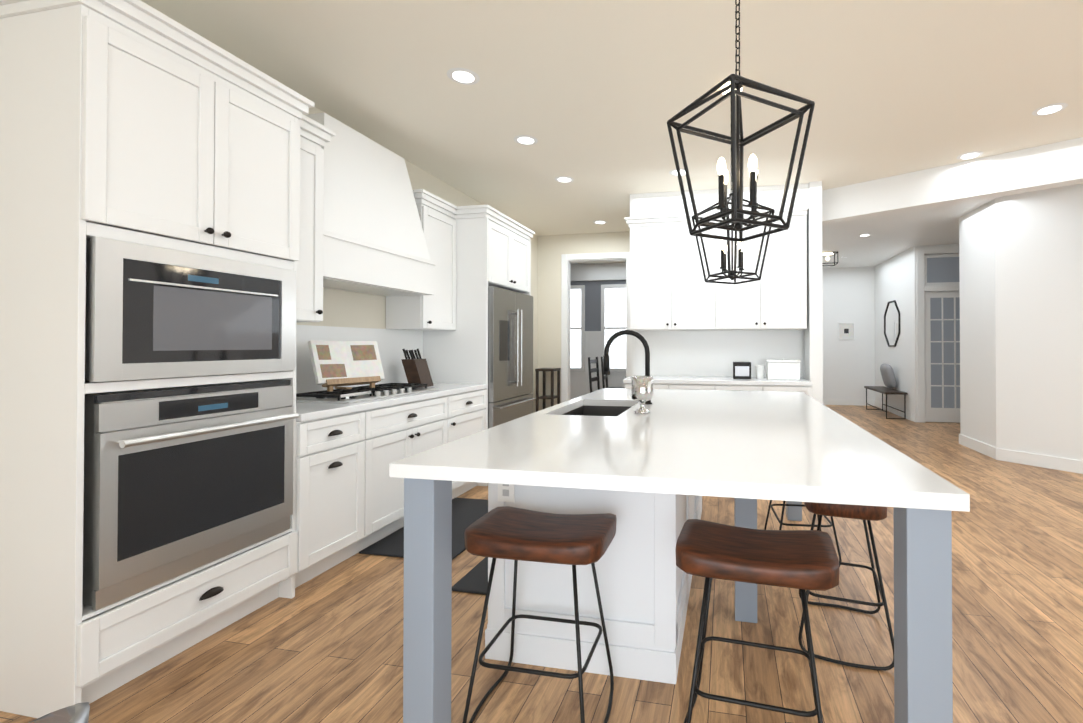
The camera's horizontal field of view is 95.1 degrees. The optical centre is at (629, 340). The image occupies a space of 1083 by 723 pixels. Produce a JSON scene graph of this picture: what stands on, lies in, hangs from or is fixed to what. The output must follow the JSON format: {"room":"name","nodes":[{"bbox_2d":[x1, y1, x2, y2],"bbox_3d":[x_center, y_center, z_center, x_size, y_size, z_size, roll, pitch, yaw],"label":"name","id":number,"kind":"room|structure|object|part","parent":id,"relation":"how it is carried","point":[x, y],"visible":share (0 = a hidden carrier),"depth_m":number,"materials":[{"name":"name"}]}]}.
{"room":"kitchen","nodes":[
{"label":"kitchen","id":0,"kind":"room"},
{"bbox_2d":[297,107,537,412],"bbox_3d":[-2.369,-0.157,2.572,0.120,2.900,9.870,0,-1,11],"label":"wall","id":1,"kind":"structure","parent":0,"point":[342,308],"depth_m":3.99,"materials":[{"name":"beige paint"}]},
{"bbox_2d":[192,108,327,323],"bbox_3d":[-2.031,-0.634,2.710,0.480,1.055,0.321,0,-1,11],"label":"upper cabinet","id":2,"kind":"object","parent":1,"relation":"attached to","point":[258,177],"depth_m":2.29,"materials":[{"name":"white wood"}]},
{"bbox_2d":[85,236,295,381],"bbox_3d":[-1.977,-0.102,2.096,0.474,0.497,0.790,0,-1,11],"label":"microwave","id":3,"kind":"object","parent":2,"relation":"in","point":[152,312],"visible":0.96,"depth_m":1.93,"materials":[{"name":"silver metal"}]},
{"bbox_2d":[296,325,422,397],"bbox_3d":[-2.103,0.141,3.551,0.008,0.479,1.958,0,-1,11],"label":"backsplash","id":4,"kind":"structure","parent":1,"relation":"attached to","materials":[{"name":"white tile"}]},
{"bbox_2d":[305,113,435,295],"bbox_3d":[-1.898,-0.892,3.433,0.462,1.054,1.124,0,-1,11],"label":"range hood","id":5,"kind":"object","parent":1,"relation":"attached to","point":[374,241],"visible":0.71,"depth_m":3.31,"materials":[{"name":"white wood"}]},
{"bbox_2d":[384,196,459,331],"bbox_3d":[-1.796,-0.620,4.241,0.345,1.055,0.499,0,-1,11],"label":"upper cabinet","id":6,"kind":"object","parent":1,"relation":"attached to","point":[439,312],"depth_m":4.17,"materials":[{"name":"white wood"}]},
{"bbox_2d":[460,212,531,295],"bbox_3d":[-1.503,-0.833,4.950,0.645,0.615,0.950,0,-1,11],"label":"upper cabinet","id":7,"kind":"object","parent":1,"relation":"attached to","point":[494,252],"depth_m":4.50,"materials":[{"name":"white wood"}]},
{"bbox_2d":[0,405,1082,722],"bbox_3d":[1.976,1.354,3.852,8.200,0.100,14.100,0,-1,11],"label":"floor","id":8,"kind":"structure","parent":0,"point":[326,645],"depth_m":2.06,"materials":[{"name":"brown wood"}]},
{"bbox_2d":[29,702,89,722],"bbox_3d":[-0.917,0.880,0.482,0.514,0.782,0.460,0,-1,-41],"label":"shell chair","id":9,"kind":"object","parent":8,"relation":"on","point":[77,713],"visible":1,"depth_m":0.66,"materials":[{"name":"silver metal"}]},
{"bbox_2d":[188,408,375,599],"bbox_3d":[-1.931,0.856,2.778,0.645,0.878,0.521,0,-1,11],"label":"base cabinet","id":10,"kind":"object","parent":8,"relation":"on","point":[333,519],"depth_m":2.58,"materials":[{"name":"white wood"}]},
{"bbox_2d":[82,380,298,610],"bbox_3d":[-1.998,0.561,2.094,0.651,0.735,0.760,0,-1,11],"label":"wall oven","id":11,"kind":"object","parent":10,"relation":"in","point":[181,480],"visible":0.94,"depth_m":1.91,"materials":[{"name":"silver metal"}]},
{"bbox_2d":[285,384,487,419],"bbox_3d":[-1.786,0.401,3.486,0.655,0.040,1.958,0,-1,11],"label":"countertop","id":12,"kind":"structure","parent":10,"relation":"on","point":[305,410],"depth_m":2.96,"materials":[{"name":"white stone"}]},
{"bbox_2d":[296,383,438,403],"bbox_3d":[-1.788,0.355,3.385,0.440,0.048,0.920,0,-1,11],"label":"cooktop","id":13,"kind":"object","parent":12,"relation":"in","point":[362,393],"visible":0.96,"depth_m":3.19,"materials":[{"name":"silver metal"}]},
{"bbox_2d":[308,340,384,391],"bbox_3d":[-1.925,0.165,3.306,0.212,0.328,0.470,0,-1,25],"label":"cookbook stand","id":14,"kind":"object","parent":13,"relation":"on","point":[335,364],"visible":1,"depth_m":3.27,"materials":[{"name":"brown wood"}]},
{"bbox_2d":[401,349,433,387],"bbox_3d":[-1.779,0.227,4.092,0.187,0.318,0.200,0,-1,3],"label":"knife block","id":15,"kind":"object","parent":12,"relation":"on","point":[417,370],"visible":1,"depth_m":4.02,"materials":[{"name":"brown wood"}]},
{"bbox_2d":[376,392,455,541],"bbox_3d":[-1.806,0.861,3.404,0.645,0.878,1.004,0,-1,11],"label":"base cabinet","id":16,"kind":"object","parent":8,"relation":"on","point":[407,428],"depth_m":3.25,"materials":[{"name":"white wood"}]},
{"bbox_2d":[359,498,487,559],"bbox_3d":[-1.242,1.293,3.431,0.610,0.013,1.080,0,-1,11],"label":"floor mat","id":17,"kind":"object","parent":8,"relation":"on","point":[467,513],"visible":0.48,"depth_m":3.25,"materials":[{"name":"black rubber"}]},
{"bbox_2d":[452,557,487,594],"bbox_3d":[-0.665,1.288,2.848,0.390,0.013,0.760,0,-1,11],"label":"floor mat","id":18,"kind":"object","parent":8,"relation":"on","point":[474,580],"visible":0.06,"depth_m":2.59,"materials":[{"name":"black rubber"}]},
{"bbox_2d":[456,388,487,496],"bbox_3d":[-1.666,0.868,4.110,0.645,0.878,0.682,0,-1,11],"label":"base cabinet","id":19,"kind":"object","parent":8,"relation":"on","point":[472,405],"depth_m":4.14,"materials":[{"name":"white wood"}]},
{"bbox_2d":[488,286,535,428],"bbox_3d":[-1.438,0.408,4.926,0.726,1.788,0.930,0,-1,11],"label":"refrigerator","id":20,"kind":"object","parent":8,"relation":"on","point":[510,356],"visible":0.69,"depth_m":4.74,"materials":[{"name":"silver metal"}]},
{"bbox_2d":[462,506,616,722],"bbox_3d":[-0.298,0.956,1.692,0.476,0.655,0.363,0,-1,11],"label":"bar stool","id":21,"kind":"object","parent":8,"relation":"on","point":[517,534],"visible":1,"depth_m":1.60,"materials":[{"name":"brown leather"}]},
{"bbox_2d":[535,368,560,411],"bbox_3d":[-1.177,0.868,7.049,0.270,0.930,0.315,0,-1,11],"label":"chair","id":22,"kind":"object","parent":8,"relation":"on","point":[552,397],"visible":0.6,"depth_m":6.94,"materials":[{"name":"brown wood"}]},
{"bbox_2d":[588,357,599,392],"bbox_3d":[-0.437,0.823,8.672,0.490,1.050,0.430,0,-1,16],"label":"dining chair","id":23,"kind":"object","parent":8,"relation":"on","point":[591,379],"visible":0.54,"depth_m":8.69,"materials":[{"name":"black wood"}]},
{"bbox_2d":[601,357,624,388],"bbox_3d":[-0.266,0.828,9.172,0.490,1.050,0.430,0,-1,6],"label":"dining chair","id":24,"kind":"object","parent":8,"relation":"on","point":[604,378],"visible":0.35,"depth_m":8.99,"materials":[{"name":"black wood"}]},
{"bbox_2d":[623,380,722,389],"bbox_3d":[0.483,0.877,5.181,0.974,0.878,0.615,0,-1,11],"label":"base cabinet","id":25,"kind":"object","parent":8,"relation":"on","point":[628,383],"depth_m":4.86,"materials":[{"name":"white wood"}]},
{"bbox_2d":[403,480,952,722],"bbox_3d":[0.287,0.853,2.541,1.492,0.879,2.502,0,-1,11],"label":"kitchen island","id":26,"kind":"object","parent":8,"relation":"on","point":[644,595],"depth_m":1.84,"materials":[{"name":"white wood"}]},
{"bbox_2d":[498,484,514,501],"bbox_3d":[-0.496,0.590,1.959,0.070,0.115,0.005,0,-1,11],"label":"outlet","id":27,"kind":"object","parent":26,"relation":"attached to","point":[506,492],"depth_m":1.96,"materials":[{"name":"white plastic"}]},
{"bbox_2d":[389,388,656,487],"bbox_3d":[-0.238,0.393,2.643,0.450,0.040,2.550,0,-1,11],"label":"island countertop","id":28,"kind":"structure","parent":26,"relation":"on","point":[507,453],"depth_m":1.64,"materials":[{"name":"white stone"}]},
{"bbox_2d":[557,404,632,415],"bbox_3d":[-0.179,0.524,2.758,0.404,0.244,0.724,0,-1,11],"label":"sink","id":29,"kind":"object","parent":28,"relation":"in","point":[582,409],"depth_m":3.10,"materials":[{"name":"black metal"}]},
{"bbox_2d":[603,330,651,403],"bbox_3d":[-0.006,0.156,2.950,0.299,0.440,0.132,0,-1,11],"label":"faucet","id":30,"kind":"object","parent":28,"relation":"on","point":[606,358],"visible":0.77,"depth_m":2.90,"materials":[{"name":"black metal"}]},
{"bbox_2d":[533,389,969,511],"bbox_3d":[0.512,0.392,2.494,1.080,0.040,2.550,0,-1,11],"label":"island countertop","id":31,"kind":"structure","parent":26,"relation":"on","point":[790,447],"depth_m":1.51,"materials":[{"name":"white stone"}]},
{"bbox_2d":[632,376,652,413],"bbox_3d":[0.066,0.279,2.508,0.112,0.185,0.112,0,-1,11],"label":"candle holder","id":32,"kind":"object","parent":31,"relation":"on","point":[642,390],"visible":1,"depth_m":2.46,"materials":[{"name":"silver glass"}]},
{"bbox_2d":[675,519,838,722],"bbox_3d":[0.396,0.954,1.544,0.476,0.655,0.363,0,-1,15],"label":"bar stool","id":33,"kind":"object","parent":8,"relation":"on","point":[803,561],"visible":1,"depth_m":1.45,"materials":[{"name":"brown leather"}]},
{"bbox_2d":[723,384,811,396],"bbox_3d":[1.312,0.876,5.016,0.974,0.878,0.615,0,-1,11],"label":"base cabinet","id":34,"kind":"object","parent":8,"relation":"on","point":[806,388],"depth_m":4.70,"materials":[{"name":"white wood"}]},
{"bbox_2d":[627,376,810,383],"bbox_3d":[0.892,0.416,5.098,1.830,0.040,0.625,0,-1,11],"label":"countertop","id":35,"kind":"structure","parent":34,"relation":"on","point":[656,379],"depth_m":4.85,"materials":[{"name":"white stone"}]},
{"bbox_2d":[733,362,750,378],"bbox_3d":[1.164,0.310,5.057,0.180,0.170,0.172,0,-1,11],"label":"picture frame","id":36,"kind":"object","parent":35,"relation":"on","point":[741,370],"visible":1,"depth_m":4.97,"materials":[{"name":"black metal"}]},
{"bbox_2d":[756,365,763,378],"bbox_3d":[1.339,0.327,5.017,0.084,0.136,0.084,0,-1,11],"label":"jar","id":37,"kind":"object","parent":35,"relation":"on","point":[759,371],"visible":1,"depth_m":4.99,"materials":[{"name":"white ceramic"}]},
{"bbox_2d":[766,358,800,379],"bbox_3d":[1.558,0.288,4.964,0.320,0.211,0.210,0,-1,11],"label":"bread box","id":38,"kind":"object","parent":35,"relation":"on","point":[782,369],"visible":1,"depth_m":4.87,"materials":[{"name":"white ceramic"}]},
{"bbox_2d":[764,500,841,566],"bbox_3d":[1.036,0.967,2.971,0.363,0.655,0.476,0,-1,6],"label":"bar stool","id":39,"kind":"object","parent":8,"relation":"on","point":[831,522],"visible":0.25,"depth_m":2.81,"materials":[{"name":"black metal"}]},
{"bbox_2d":[798,502,893,670],"bbox_3d":[0.933,0.960,2.146,0.363,0.655,0.476,0,-1,19],"label":"bar stool","id":40,"kind":"object","parent":8,"relation":"on","point":[864,513],"visible":0.56,"depth_m":1.95,"materials":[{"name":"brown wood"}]},
{"bbox_2d":[864,386,907,418],"bbox_3d":[4.661,1.118,8.929,0.350,0.456,1.300,0,-1,11],"label":"bench","id":41,"kind":"object","parent":8,"relation":"on","point":[883,390],"visible":0.96,"depth_m":8.65,"materials":[{"name":"brown wood"}]},
{"bbox_2d":[880,364,895,387],"bbox_3d":[4.749,0.653,8.966,0.150,0.460,0.460,-14,-3,11],"label":"pillow","id":42,"kind":"object","parent":41,"relation":"on","point":[888,375],"visible":1,"depth_m":8.80,"materials":[{"name":"fabric"}]},
{"bbox_2d":[538,232,629,410],"bbox_3d":[0.405,-0.117,6.991,3.600,2.900,0.120,0,-1,11],"label":"wall","id":43,"kind":"structure","parent":0,"point":[552,249],"depth_m":7.24,"materials":[{"name":"beige paint"}]},
{"bbox_2d":[561,252,631,402],"bbox_3d":[-0.470,0.032,7.155,1.070,2.605,0.139,0,-1,11],"label":"door frame","id":44,"kind":"structure","parent":43,"relation":"attached to","point":[566,259],"depth_m":7.18,"materials":[{"name":"white wood"}]},
{"bbox_2d":[570,280,625,368],"bbox_3d":[0.117,-0.092,9.699,5.220,2.900,0.120,0,-1,11],"label":"wall","id":45,"kind":"structure","parent":0,"point":[592,305],"depth_m":9.81,"materials":[{"name":"grey paint"}]},
{"bbox_2d":[570,285,584,371],"bbox_3d":[-1.450,-0.241,9.920,1.120,1.740,0.040,0,-1,11],"label":"window","id":46,"kind":"structure","parent":45,"relation":"in","point":[575,334],"depth_m":9.86,"materials":[{"name":"white glass"}]},
{"bbox_2d":[570,262,625,399],"bbox_3d":[0.157,-0.093,9.594,5.100,2.899,0.069,0,-1,11],"label":"wall","id":47,"kind":"structure","parent":45,"relation":"attached to","point":[579,384],"depth_m":9.78,"materials":[{"name":"white paint"}]},
{"bbox_2d":[601,284,625,371],"bbox_3d":[-0.009,-0.243,9.633,1.140,1.740,0.040,0,-1,11],"label":"window","id":48,"kind":"structure","parent":45,"relation":"in","point":[615,307],"depth_m":9.71,"materials":[{"name":"white glass"}]},
{"bbox_2d":[141,0,1082,267],"bbox_3d":[1.976,-1.645,3.879,8.200,0.101,14.100,0,-1,11],"label":"ceiling","id":49,"kind":"structure","parent":0,"point":[592,97],"depth_m":3.07,"materials":[{"name":"white paint"}]},
{"bbox_2d":[447,68,479,84],"bbox_3d":[-1.009,-1.600,2.963,0.189,0.006,0.189,0,-1,-13],"label":"recessed light","id":50,"kind":"object","parent":49,"relation":"in","point":[464,76],"depth_m":2.95,"materials":[{"name":"white plastic"}]},
{"bbox_2d":[514,135,537,144],"bbox_3d":[-0.826,-1.591,3.885,0.189,0.006,0.189,0,-1,-28],"label":"recessed light","id":51,"kind":"object","parent":49,"relation":"in","point":[523,139],"depth_m":3.88,"materials":[{"name":"white plastic"}]},
{"bbox_2d":[555,176,573,182],"bbox_3d":[-0.643,-1.583,4.806,0.189,0.006,0.189,0,-1,2],"label":"recessed light","id":52,"kind":"object","parent":49,"relation":"in","point":[564,179],"depth_m":4.79,"materials":[{"name":"white plastic"}]},
{"bbox_2d":[593,220,606,223],"bbox_3d":[-0.392,-1.568,6.480,0.189,0.006,0.189,0,-1,2],"label":"recessed light","id":53,"kind":"object","parent":49,"relation":"in","point":[598,221],"depth_m":6.48,"materials":[{"name":"white"}]},
{"bbox_2d":[669,169,688,175],"bbox_3d":[0.469,-1.585,4.606,0.189,0.006,0.189,0,-1,-28],"label":"recessed light","id":54,"kind":"object","parent":49,"relation":"in","point":[673,172],"depth_m":4.60,"materials":[{"name":"white plastic"}]},
{"bbox_2d":[630,183,808,216],"bbox_3d":[0.935,-1.453,5.261,1.839,0.258,0.329,0,-1,11],"label":"soffit","id":55,"kind":"structure","parent":49,"relation":"attached to","point":[656,204],"depth_m":5.13,"materials":[{"name":"white paint"}]},
{"bbox_2d":[692,82,774,283],"bbox_3d":[0.646,-0.987,3.077,0.370,1.230,0.370,0,-1,-27],"label":"pendant lantern","id":56,"kind":"object","parent":49,"relation":"hanging from","point":[730,271],"visible":0.67,"depth_m":3.04,"materials":[{"name":"black metal"}]},
{"bbox_2d":[667,0,814,241],"bbox_3d":[0.386,-0.999,1.742,0.370,1.230,0.370,0,-1,-29],"label":"pendant lantern","id":57,"kind":"object","parent":49,"relation":"hanging from","point":[737,142],"visible":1,"depth_m":1.70,"materials":[{"name":"black metal"}]},
{"bbox_2d":[822,251,837,265],"bbox_3d":[3.519,-1.446,8.669,0.294,0.207,0.296,0,-1,11],"label":"lantern","id":58,"kind":"object","parent":49,"relation":"attached to","point":[827,254],"visible":0.79,"depth_m":8.64,"materials":[{"name":"black metal"}]},
{"bbox_2d":[957,151,982,159],"bbox_3d":[2.927,-1.589,4.200,0.189,0.006,0.189,0,-1,-13],"label":"recessed light","id":59,"kind":"object","parent":49,"relation":"in","point":[969,155],"depth_m":4.19,"materials":[{"name":"white plastic"}]},
{"bbox_2d":[1032,103,1067,115],"bbox_3d":[2.907,-1.596,3.378,0.189,0.006,0.189,0,-1,-28],"label":"recessed light","id":60,"kind":"object","parent":49,"relation":"in","point":[1056,107],"depth_m":3.37,"materials":[{"name":"white"}]},
{"bbox_2d":[632,330,803,377],"bbox_3d":[0.960,-0.131,5.474,1.880,2.900,0.120,0,-1,11],"label":"wall","id":61,"kind":"structure","parent":0,"point":[633,355],"depth_m":5.59,"materials":[{"name":"white paint"}]},
{"bbox_2d":[627,218,722,331],"bbox_3d":[0.509,-0.685,5.327,0.974,1.145,0.346,0,-1,11],"label":"upper cabinet","id":62,"kind":"object","parent":61,"relation":"attached to","point":[692,327],"depth_m":5.16,"materials":[{"name":"white wood"}]},
{"bbox_2d":[635,330,801,376],"bbox_3d":[0.957,0.143,5.402,1.820,0.509,0.008,0,-1,11],"label":"backsplash","id":63,"kind":"structure","parent":61,"relation":"attached to","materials":[{"name":"white tile"}]},
{"bbox_2d":[723,212,806,331],"bbox_3d":[1.339,-0.686,5.162,0.974,1.145,0.346,0,-1,11],"label":"upper cabinet","id":64,"kind":"object","parent":61,"relation":"attached to","point":[777,302],"depth_m":4.97,"materials":[{"name":"white wood"}]},
{"bbox_2d":[804,181,822,403],"bbox_3d":[1.905,-0.134,5.098,0.120,2.900,0.490,0,-1,11],"label":"wall","id":65,"kind":"structure","parent":0,"point":[813,352],"depth_m":4.86,"materials":[{"name":"white paint"}]},
{"bbox_2d":[822,267,943,399],"bbox_3d":[5.200,-0.088,10.219,4.350,2.900,0.120,0,-1,11],"label":"wall","id":66,"kind":"structure","parent":0,"point":[848,294],"depth_m":10.27,"materials":[{"name":"white paint"}]},
{"bbox_2d":[838,322,854,339],"bbox_3d":[4.564,-0.197,10.273,0.320,0.360,0.020,0,-1,11],"label":"picture frame","id":67,"kind":"object","parent":66,"relation":"attached to","point":[846,330],"visible":0.92,"depth_m":10.27,"materials":[{"name":"white"}]},
{"bbox_2d":[823,399,873,405],"bbox_3d":[4.083,1.299,10.357,2.100,0.130,0.017,0,-1,11],"label":"baseboard","id":68,"kind":"structure","parent":66,"relation":"attached to","point":[862,402],"depth_m":10.25,"materials":[{"name":"white wood"}]},
{"bbox_2d":[874,400,911,420],"bbox_3d":[4.904,1.287,9.133,0.014,0.130,2.040,0,-1,11],"label":"baseboard","id":69,"kind":"structure","parent":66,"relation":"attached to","point":[877,403],"depth_m":8.98,"materials":[{"name":"white wood"}]},
{"bbox_2d":[875,247,912,420],"bbox_3d":[4.959,-0.098,9.145,0.145,2.900,2.080,0,-1,11],"label":"wall","id":70,"kind":"structure","parent":0,"point":[893,278],"depth_m":8.90,"materials":[{"name":"white paint"}]},
{"bbox_3d":[4.888,-0.308,9.100,0.023,0.850,0.850,0,-1,11],"label":"octagon mirror","id":71,"kind":"part","parent":70,"relation":"part of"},
{"bbox_2d":[912,244,958,421],"bbox_3d":[5.802,-0.109,7.857,2.250,2.900,0.120,0,-1,11],"label":"wall","id":72,"kind":"structure","parent":0,"point":[914,319],"depth_m":8.03,"materials":[{"name":"white paint"}]},
{"bbox_2d":[917,246,959,422],"bbox_3d":[5.192,-0.091,7.907,0.975,2.865,0.017,0,-1,11],"label":"door frame","id":73,"kind":"structure","parent":72,"relation":"attached to","point":[921,287],"depth_m":7.98,"materials":[{"name":"white wood"}]},
{"bbox_2d":[924,254,959,422],"bbox_3d":[5.204,-0.038,7.965,0.745,2.740,0.040,0,-1,11],"label":"french door","id":74,"kind":"structure","parent":72,"relation":"in","point":[942,356],"depth_m":7.97,"materials":[{"name":"white wood"}]},
{"bbox_2d":[822,137,1082,224],"bbox_3d":[3.861,-1.434,3.666,4.981,0.324,0.160,0,-1,41],"label":"header beam","id":75,"kind":"structure","parent":0,"point":[1052,165],"depth_m":4.35,"materials":[{"name":"white paint"}]},
{"bbox_2d":[959,216,962,434],"bbox_3d":[5.377,-0.126,5.974,2.350,2.900,0.120,0,-1,11],"label":"wall","id":76,"kind":"structure","parent":0,"point":[961,218],"depth_m":6.22,"materials":[{"name":"white paint"}]},
{"bbox_2d":[963,199,995,446],"bbox_3d":[4.199,-0.128,5.764,0.120,2.900,0.750,0,-1,11],"label":"wall","id":77,"kind":"structure","parent":0,"point":[977,326],"depth_m":5.77,"materials":[{"name":"white paint"}]},
{"bbox_2d":[959,434,995,458],"bbox_3d":[4.145,1.257,5.823,0.017,0.130,0.840,0,-1,11],"label":"baseboard","id":78,"kind":"structure","parent":77,"relation":"attached to","point":[979,446],"depth_m":5.75,"materials":[{"name":"white wood"}]},
{"bbox_2d":[995,183,1082,460],"bbox_3d":[5.018,-0.143,4.106,0.120,2.900,3.239,0,-1,-34],"label":"wall","id":79,"kind":"structure","parent":0,"point":[1039,306],"depth_m":5.08,"materials":[{"name":"white paint"}]},
{"bbox_2d":[996,448,1082,473],"bbox_3d":[4.962,1.241,4.055,0.014,0.130,3.239,0,-1,-34],"label":"baseboard","id":80,"kind":"structure","parent":79,"relation":"attached to","point":[1052,462],"depth_m":5.07,"materials":[{"name":"white wood"}]}
]}

